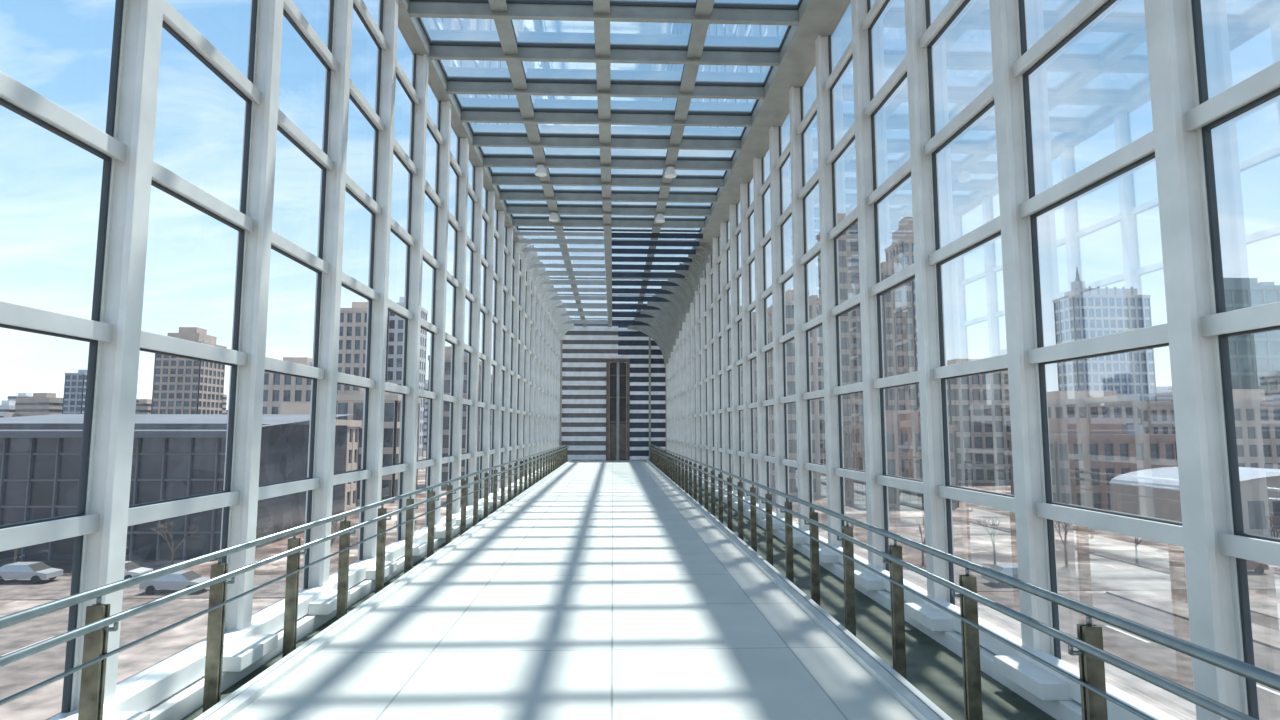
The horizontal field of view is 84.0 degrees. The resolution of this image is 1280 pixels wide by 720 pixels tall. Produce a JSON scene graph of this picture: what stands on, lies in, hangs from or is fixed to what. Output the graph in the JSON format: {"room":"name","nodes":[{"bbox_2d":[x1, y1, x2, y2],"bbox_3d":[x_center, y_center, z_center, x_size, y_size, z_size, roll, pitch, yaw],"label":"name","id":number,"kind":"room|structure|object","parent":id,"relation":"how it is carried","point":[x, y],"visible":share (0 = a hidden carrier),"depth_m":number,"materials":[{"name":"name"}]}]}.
{"room":"enclosed glass skywalk","nodes":[
{"label":"enclosed glass skywalk","id":0,"kind":"room"},
{"bbox_2d":[63,462,552,719],"bbox_3d":[-3.946,3.869,18.951,0.510,0.510,51.250,0,-6,-2],"label":"ledge","id":1,"kind":"structure","parent":0,"point":[175,690],"depth_m":6.08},
{"bbox_2d":[65,0,560,710],"bbox_3d":[-4.067,-0.405,18.860,0.250,9.000,49.170,0,-6,-2],"label":"column","id":2,"kind":"structure","parent":1,"relation":"on","point":[117,364],"depth_m":8.24,"materials":[{"name":"white metal"}]},
{"bbox_2d":[0,0,558,719],"bbox_3d":[-4.123,-0.498,19.500,0.115,8.680,51.000,0,-6,-2],"label":"transom","id":3,"kind":"object","parent":2,"relation":"attached to","point":[12,91],"visible":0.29,"depth_m":6.04,"materials":[{"name":"white paint"}]},
{"bbox_2d":[0,0,535,712],"bbox_3d":[-4.156,-0.498,19.499,0.040,8.398,51.000,0,-6,-2],"label":"gasket","id":4,"kind":"object","parent":3,"relation":"attached to","point":[101,240],"visible":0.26,"depth_m":6.75,"materials":[{"name":"black rubber"}]},
{"bbox_2d":[181,460,571,719],"bbox_3d":[-3.536,3.938,19.086,0.560,0.400,51.000,0,-6,-2],"label":"trim","id":5,"kind":"structure","parent":1,"relation":"attached to","point":[234,699],"depth_m":6.53,"materials":[{"name":"metal"}]},
{"bbox_2d":[0,444,569,719],"bbox_3d":[-3.508,3.328,18.946,0.202,1.206,50.600,0,-6,-2],"label":"handrail","id":6,"kind":"object","parent":5,"relation":"on","point":[96,629],"visible":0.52,"depth_m":5.07,"materials":[{"name":"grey metal"}]},
{"bbox_2d":[229,460,917,719],"bbox_3d":[-0.988,3.923,19.185,4.540,0.250,51.000,0,-6,-2],"label":"floor","id":7,"kind":"structure","parent":0,"point":[601,593],"depth_m":6.61,"materials":[{"name":"white tile"}]},
{"bbox_2d":[559,324,666,460],"bbox_3d":[-1.654,2.065,44.984,6.860,9.000,0.400,0,-6,-2],"label":"wall","id":8,"kind":"structure","parent":0,"point":[584,351],"depth_m":44.92,"materials":[{"name":"grey metal"}]},
{"bbox_2d":[609,362,625,459],"bbox_3d":[-1.396,3.225,44.925,1.040,6.180,0.210,0,-6,-2],"label":"door","id":9,"kind":"structure","parent":8,"relation":"in","point":[617,451],"depth_m":44.95,"materials":[{"name":"metal"}]},
{"bbox_2d":[398,0,850,326],"bbox_3d":[-0.688,-4.671,20.032,7.040,0.360,51.020,0,-6,-2],"label":"roof","id":10,"kind":"structure","parent":0,"point":[795,62],"depth_m":14.44,"materials":[{"name":"clear glass"}]},
{"bbox_2d":[535,165,546,176],"bbox_3d":[-2.445,-4.676,17.532,0.295,0.220,0.295,0,-6,-2],"label":"ceiling spotlight","id":11,"kind":"object","parent":10,"relation":"attached to","point":[540,171],"visible":1,"depth_m":17.44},
{"bbox_2d":[549,212,558,221],"bbox_3d":[-2.591,-4.300,21.351,0.295,0.220,0.295,0,-6,-2],"label":"ceiling spotlight","id":12,"kind":"object","parent":10,"relation":"attached to","point":[553,217],"visible":1,"depth_m":21.25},
{"bbox_2d":[409,0,801,231],"bbox_3d":[-0.466,-5.812,9.353,6.130,0.060,29.380,0,-6,-2],"label":"roof gasket","id":13,"kind":"structure","parent":10,"relation":"attached to","point":[561,2],"depth_m":14.95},
{"bbox_2d":[515,232,702,325],"bbox_3d":[-1.346,-3.093,32.414,6.130,0.315,18.567,0,-6,-2],"label":"louver","id":14,"kind":"object","parent":10,"relation":"attached to","point":[614,235],"depth_m":27.72,"materials":[{"name":"grey metal"}]},
{"bbox_2d":[516,238,712,365],"bbox_3d":[-1.245,-1.883,34.528,6.759,2.549,20.480,0,-6,-2],"label":"rib","id":15,"kind":"object","parent":10,"relation":"attached to","point":[666,325],"visible":0.88,"depth_m":33.80,"materials":[{"name":"white paint"}]},
{"bbox_2d":[655,214,664,222],"bbox_3d":[0.607,-4.288,21.471,0.295,0.220,0.295,0,-6,-2],"label":"ceiling spotlight","id":16,"kind":"object","parent":10,"relation":"attached to","point":[660,218],"visible":1,"depth_m":21.38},
{"bbox_2d":[664,167,675,177],"bbox_3d":[0.753,-4.664,17.652,0.295,0.220,0.295,0,-6,-2],"label":"ceiling spotlight","id":17,"kind":"object","parent":10,"relation":"attached to","point":[670,172],"visible":1,"depth_m":17.57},
{"bbox_2d":[684,467,1176,719],"bbox_3d":[2.574,3.906,19.322,0.510,0.510,51.000,0,-6,-2],"label":"ledge","id":18,"kind":"structure","parent":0,"point":[1057,695],"depth_m":6.13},
{"bbox_2d":[645,460,1055,719],"bbox_3d":[1.860,3.958,19.290,1.160,0.400,51.000,0,-6,-2],"label":"trim","id":19,"kind":"structure","parent":18,"relation":"attached to","point":[933,689],"depth_m":6.68,"materials":[{"name":"metal"}]},
{"bbox_2d":[648,444,1279,719],"bbox_3d":[1.577,3.347,19.138,0.202,1.206,50.600,0,-6,-2],"label":"handrail","id":20,"kind":"object","parent":19,"relation":"on","point":[1091,653],"visible":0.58,"depth_m":4.61,"materials":[{"name":"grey metal"}]},
{"bbox_2d":[666,0,1248,719],"bbox_3d":[2.704,-0.291,20.021,0.250,9.000,49.170,0,-6,-2],"label":"column","id":21,"kind":"structure","parent":18,"relation":"on","point":[1199,416],"depth_m":7.52,"materials":[{"name":"white metal"}]},
{"bbox_2d":[668,0,1279,719],"bbox_3d":[2.747,-0.452,19.757,0.115,8.720,51.000,0,-6,-2],"label":"transom","id":22,"kind":"object","parent":21,"relation":"attached to","point":[1267,80],"visible":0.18,"depth_m":5.75,"materials":[{"name":"white paint"}]},
{"bbox_2d":[690,0,1279,719],"bbox_3d":[2.779,-0.452,19.759,0.040,8.438,51.000,0,-6,-2],"label":"gasket","id":23,"kind":"object","parent":22,"relation":"attached to","point":[1252,699],"visible":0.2,"depth_m":6.08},
{"label":"outside","id":24,"kind":"structure","parent":0,"visible":0},
{"bbox_2d":[0,450,1279,630],"bbox_3d":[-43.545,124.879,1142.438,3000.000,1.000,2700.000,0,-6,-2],"label":"ground","id":25,"kind":"structure","parent":24,"point":[1086,547],"depth_m":72.97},
{"bbox_2d":[62,370,86,413],"bbox_3d":[-325.596,29.388,417.098,11.033,46.999,20.400,0,-6,-2],"label":"glass office tower","id":26,"kind":"structure","parent":25,"relation":"on","point":[75,383],"depth_m":408.37,"materials":[{"name":"white glass"}]},
{"bbox_2d":[0,414,354,561],"bbox_3d":[-57.495,12.722,79.266,39.108,14.004,31.500,0,-6,-2],"label":"convention hall","id":27,"kind":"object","parent":25,"relation":"on","point":[174,455],"visible":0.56,"depth_m":66.05,"materials":[{"name":"grey concrete"}]},
{"bbox_2d":[151,327,226,413],"bbox_3d":[-204.538,14.486,322.619,20.203,58.156,20.400,0,-6,-2],"label":"building","id":28,"kind":"structure","parent":25,"relation":"on","point":[180,385],"depth_m":313.87,"materials":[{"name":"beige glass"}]},
{"bbox_2d":[262,357,337,413],"bbox_3d":[-73.369,13.256,152.768,11.793,27.336,12.400,0,-6,-2],"label":"office block","id":29,"kind":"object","parent":25,"relation":"on","point":[278,388],"visible":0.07,"depth_m":147.58,"materials":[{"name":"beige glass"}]},
{"bbox_2d":[280,403,361,509],"bbox_3d":[-49.097,14.283,104.319,10.948,15.803,14.400,0,-6,-2],"label":"building","id":30,"kind":"structure","parent":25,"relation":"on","point":[353,429],"depth_m":107.76,"materials":[{"name":"beige concrete"}]},
{"bbox_2d":[337,302,387,394],"bbox_3d":[-76.355,7.661,194.433,9.486,46.633,14.400,0,-6,-2],"label":"residential tower","id":31,"kind":"structure","parent":25,"relation":"on","point":[353,321],"depth_m":188.75,"materials":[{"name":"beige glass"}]},
{"bbox_2d":[336,382,420,502],"bbox_3d":[-45.792,14.086,124.575,10.526,20.163,14.400,0,-6,-2],"label":"building","id":32,"kind":"structure","parent":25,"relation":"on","point":[346,403],"depth_m":118.12,"materials":[{"name":"grey concrete"}]},
{"bbox_2d":[385,297,427,470],"bbox_3d":[-67.430,7.009,204.892,7.714,49.980,14.400,0,-6,-2],"label":"residential tower","id":33,"kind":"structure","parent":25,"relation":"on","point":[394,353],"depth_m":199.66,"materials":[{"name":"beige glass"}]},
{"bbox_2d":[425,346,480,487],"bbox_3d":[-40.308,12.217,155.135,8.839,29.868,14.400,0,-6,-2],"label":"residential tower","id":34,"kind":"structure","parent":25,"relation":"on","point":[447,365],"depth_m":148.41,"materials":[{"name":"beige concrete"}]},
{"bbox_2d":[477,375,501,492],"bbox_3d":[-23.192,12.490,125.593,9.176,23.539,14.400,0,-6,-2],"label":"building","id":35,"kind":"structure","parent":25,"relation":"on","point":[479,388],"depth_m":118.75,"materials":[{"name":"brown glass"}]},
{"bbox_2d":[0,380,1172,449],"bbox_3d":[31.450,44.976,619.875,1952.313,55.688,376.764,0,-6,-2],"label":"city skyline","id":36,"kind":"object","parent":25,"relation":"on","point":[24,404],"visible":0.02,"depth_m":435.87,"materials":[{"name":"grey concrete"}]},
{"bbox_2d":[561,340,665,460],"bbox_3d":[-2.788,8.086,86.581,16.715,24.664,14.400,0,-6,-2],"label":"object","id":37,"kind":"object","parent":25,"relation":"on","point":[562,340],"visible":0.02,"depth_m":79.84,"materials":[{"name":"grey metal"}]},
{"bbox_2d":[0,567,1279,719],"bbox_3d":[0.738,9.845,-20.549,280.000,0.180,161.000,0,-6,-2],"label":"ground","id":38,"kind":"structure","parent":25,"relation":"on","point":[1169,616],"depth_m":42.86,"materials":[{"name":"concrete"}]},
{"bbox_2d":[0,560,1268,594],"bbox_3d":[9.578,14.732,35.978,170.437,1.396,46.122,0,-6,-2],"label":"parked cars","id":39,"kind":"object","parent":38,"relation":"on","point":[35,571],"visible":0.26,"depth_m":55.00,"materials":[{"name":"silver metal"}]},
{"bbox_2d":[13,515,1279,564],"bbox_3d":[-4.151,15.917,62.099,138.616,4.281,3.699,0,-6,-2],"label":"street trees","id":40,"kind":"object","parent":25,"relation":"on","point":[1274,523],"visible":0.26,"depth_m":63.15,"materials":[{"name":"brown plant"}]},
{"bbox_2d":[721,306,770,503],"bbox_3d":[15.977,7.386,117.531,8.136,32.118,14.400,0,-6,-2],"label":"residential tower","id":41,"kind":"structure","parent":25,"relation":"on","point":[753,313],"depth_m":110.80,"materials":[{"name":"beige concrete"}]},
{"bbox_2d":[767,290,826,495],"bbox_3d":[30.806,6.042,138.339,9.542,38.869,14.400,0,-6,-2],"label":"building","id":42,"kind":"structure","parent":25,"relation":"on","point":[815,303],"depth_m":131.82,"materials":[{"name":"beige concrete"}]},
{"bbox_2d":[816,213,863,477],"bbox_3d":[45.179,-2.687,159.856,5.674,60.459,14.400,0,-6,-2],"label":"residential tower","id":43,"kind":"structure","parent":25,"relation":"on","point":[848,248],"depth_m":153.49,"materials":[{"name":"beige concrete"}]},
{"bbox_2d":[881,262,917,409],"bbox_3d":[55.863,2.818,158.716,7.151,49.277,12.400,0,-6,-2],"label":"residential tower","id":44,"kind":"structure","parent":25,"relation":"on","point":[898,318],"depth_m":153.57,"materials":[{"name":"beige concrete"}]},
{"bbox_2d":[843,410,958,506],"bbox_3d":[42.297,15.854,116.694,14.324,15.100,12.400,0,-6,-2],"label":"building","id":45,"kind":"structure","parent":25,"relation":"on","point":[903,427],"depth_m":111.18,"materials":[{"name":"grey concrete"}]},
{"bbox_2d":[885,217,919,415],"bbox_3d":[76.829,-4.496,200.456,9.219,72.010,12.400,0,-6,-2],"label":"office block","id":46,"kind":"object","parent":25,"relation":"on","point":[901,251],"visible":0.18,"depth_m":198.73,"materials":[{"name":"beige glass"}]},
{"bbox_2d":[947,359,1010,482],"bbox_3d":[78.155,14.169,168.503,15.477,28.602,12.400,0,-6,-2],"label":"office block","id":47,"kind":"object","parent":25,"relation":"on","point":[979,405],"visible":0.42,"depth_m":162.60,"materials":[{"name":"beige concrete"}]},
{"bbox_2d":[1006,418,1177,510],"bbox_3d":[68.086,15.670,107.639,18.403,13.694,12.400,0,-6,-2],"label":"building","id":48,"kind":"structure","parent":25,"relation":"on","point":[1086,454],"depth_m":101.87,"materials":[{"name":"brown brick"}]},
{"bbox_2d":[1053,267,1156,400],"bbox_3d":[179.215,1.075,274.195,30.386,75.364,12.400,0,-6,-2],"label":"skyscraper","id":49,"kind":"structure","parent":25,"relation":"on","point":[1083,312],"depth_m":269.78,"materials":[{"name":"blue glass"}]},
{"bbox_2d":[1047,391,1170,424],"bbox_3d":[100.413,17.358,159.987,28.881,20.585,14.400,0,-6,-2],"label":"building","id":50,"kind":"structure","parent":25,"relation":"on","point":[1061,404],"depth_m":153.75,"materials":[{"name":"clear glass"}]},
{"bbox_2d":[1109,467,1279,538],"bbox_3d":[74.865,16.741,85.368,26.000,7.200,16.600,0,-6,-2],"label":"building","id":51,"kind":"structure","parent":25,"relation":"on","point":[1152,493],"depth_m":83.47,"materials":[{"name":"white metal"}]},
{"bbox_2d":[1138,389,1279,468],"bbox_3d":[111.781,15.395,134.468,25.892,19.495,12.400,0,-6,-2],"label":"building","id":52,"kind":"structure","parent":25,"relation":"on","point":[1256,414],"depth_m":129.03,"materials":[{"name":"brown brick"}]},
{"bbox_2d":[1223,278,1279,394],"bbox_3d":[152.538,4.339,180.347,24.788,50.487,8.400,0,-6,-2],"label":"glass office tower","id":53,"kind":"structure","parent":25,"relation":"on","point":[1253,356],"depth_m":177.40,"materials":[{"name":"glass"}]},
{"bbox_2d":[1264,374,1279,394],"bbox_3d":[168.289,14.335,165.885,25.716,27.758,20.400,0,-6,-2],"label":"building","id":54,"kind":"structure","parent":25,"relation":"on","point":[1272,381],"depth_m":174.70,"materials":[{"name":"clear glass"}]}
]}

